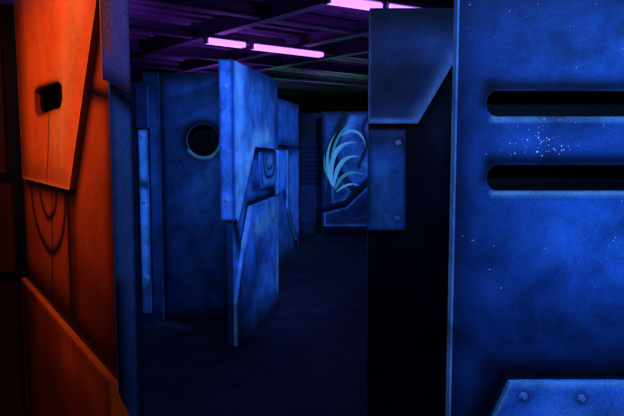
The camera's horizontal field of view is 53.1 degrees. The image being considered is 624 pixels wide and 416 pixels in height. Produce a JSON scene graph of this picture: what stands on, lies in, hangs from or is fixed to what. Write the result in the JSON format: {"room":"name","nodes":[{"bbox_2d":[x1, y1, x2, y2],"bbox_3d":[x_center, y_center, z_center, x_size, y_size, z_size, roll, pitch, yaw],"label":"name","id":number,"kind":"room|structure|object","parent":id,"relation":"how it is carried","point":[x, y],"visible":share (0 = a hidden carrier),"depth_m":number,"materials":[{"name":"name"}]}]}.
{"room":"laser tag arena","nodes":[
{"label":"laser tag arena","id":0,"kind":"room"},
{"bbox_2d":[0,0,453,99],"bbox_3d":[0.000,-2.466,8.559,9.996,0.170,22.496,0,5,0],"label":"ceiling","id":1,"kind":"structure","parent":0,"point":[242,15],"depth_m":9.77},
{"bbox_2d":[202,34,247,47],"bbox_3d":[-1.220,-2.344,8.791,0.668,0.115,0.156,-4,7,-39],"label":"fluorescent tube light","id":2,"kind":"object","parent":1,"relation":"attached to","point":[210,39],"visible":1,"depth_m":8.72,"materials":[{"name":"purple"}]},
{"bbox_2d":[248,40,324,57],"bbox_3d":[-0.365,-2.409,9.493,1.354,0.115,0.156,-4,7,-38],"label":"fluorescent tube light","id":3,"kind":"object","parent":1,"relation":"attached to","point":[253,45],"visible":0.99,"depth_m":9.40,"materials":[{"name":"purple"}]},
{"bbox_2d":[324,0,384,9],"bbox_3d":[0.435,-2.123,6.416,0.697,0.115,0.156,-3,6,-31],"label":"fluorescent tube light","id":4,"kind":"object","parent":1,"relation":"attached to","point":[357,4],"visible":0.8,"depth_m":6.39,"materials":[{"name":"purple"}]},
{"bbox_2d":[383,0,442,7],"bbox_3d":[1.150,-2.163,6.840,0.916,0.115,0.156,-3,6,-31],"label":"fluorescent tube light","id":5,"kind":"object","parent":1,"relation":"attached to","point":[388,3],"visible":0.18,"depth_m":6.65,"materials":[{"name":"purple"}]},
{"bbox_2d":[138,233,366,415],"bbox_3d":[0.000,0.835,8.865,10.000,0.100,22.500,0,5,0],"label":"floor","id":6,"kind":"structure","parent":0,"point":[307,357],"depth_m":4.93,"materials":[{"name":"carpet"}]},
{"bbox_2d":[0,4,26,415],"bbox_3d":[-2.420,0.162,3.128,1.960,2.300,0.080,0,5,0],"label":"partition panel","id":7,"kind":"object","parent":6,"relation":"on","point":[13,399],"visible":0.9,"depth_m":3.09,"materials":[{"name":"paint"}]},
{"bbox_2d":[14,0,139,415],"bbox_3d":[-0.981,0.223,2.473,0.084,2.300,1.562,-4,6,-34],"label":"partition panel","id":8,"kind":"object","parent":6,"relation":"on","point":[80,325],"visible":1,"depth_m":2.11,"materials":[{"name":"paint"}]},
{"bbox_2d":[131,82,153,324],"bbox_3d":[-2.525,-0.020,5.630,2.150,2.200,0.104,0,5,0],"label":"partition panel","id":9,"kind":"object","parent":6,"relation":"on","point":[142,198],"visible":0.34,"depth_m":5.61,"materials":[{"name":"paint"}]},
{"bbox_2d":[142,72,227,321],"bbox_3d":[-1.025,-0.087,5.812,1.010,2.300,0.150,0,5,0],"label":"partition panel","id":10,"kind":"object","parent":6,"relation":"on","point":[189,233],"visible":0.57,"depth_m":5.77,"materials":[{"name":"paint"}]},
{"bbox_2d":[219,59,277,345],"bbox_3d":[-0.540,-0.080,5.681,0.120,2.310,1.428,1,5,11],"label":"partition panel","id":11,"kind":"object","parent":6,"relation":"on","point":[248,109],"visible":1,"depth_m":5.37,"materials":[{"name":"paint"}]},
{"bbox_2d":[275,98,298,264],"bbox_3d":[-0.365,-0.400,9.180,0.150,2.300,1.473,1,5,13],"label":"partition panel","id":12,"kind":"object","parent":6,"relation":"on","point":[287,153],"visible":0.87,"depth_m":9.13,"materials":[{"name":"paint"}]},
{"bbox_2d":[298,113,321,232],"bbox_3d":[-0.345,-0.661,11.995,1.110,2.300,0.110,0,5,0],"label":"partition panel","id":13,"kind":"object","parent":6,"relation":"on","point":[310,124],"visible":0.46,"depth_m":11.98,"materials":[{"name":"paint"}]},
{"bbox_2d":[322,112,367,236],"bbox_3d":[0.892,-0.615,11.497,1.416,2.300,0.110,0,5,0],"label":"partition panel","id":14,"kind":"object","parent":6,"relation":"on","point":[344,134],"visible":0.71,"depth_m":11.47,"materials":[{"name":"paint"}]},
{"bbox_2d":[366,8,453,415],"bbox_3d":[0.793,0.151,3.238,1.013,2.300,0.099,0,5,0],"label":"partition panel","id":15,"kind":"object","parent":6,"relation":"on","point":[410,60],"visible":0.45,"depth_m":3.21,"materials":[{"name":"paint"}]},
{"bbox_2d":[446,0,623,415],"bbox_3d":[1.102,0.260,2.068,1.296,2.300,0.131,0,5,0],"label":"partition panel","id":16,"kind":"object","parent":6,"relation":"on","point":[535,320],"visible":1,"depth_m":2.02,"materials":[{"name":"paint"}]},
{"bbox_2d":[283,94,367,112],"bbox_3d":[0.000,-2.026,19.948,10.000,3.550,0.100,0,5,0],"label":"wall","id":17,"kind":"structure","parent":0,"point":[347,102],"depth_m":19.78,"materials":[{"name":"paint"}]}
]}

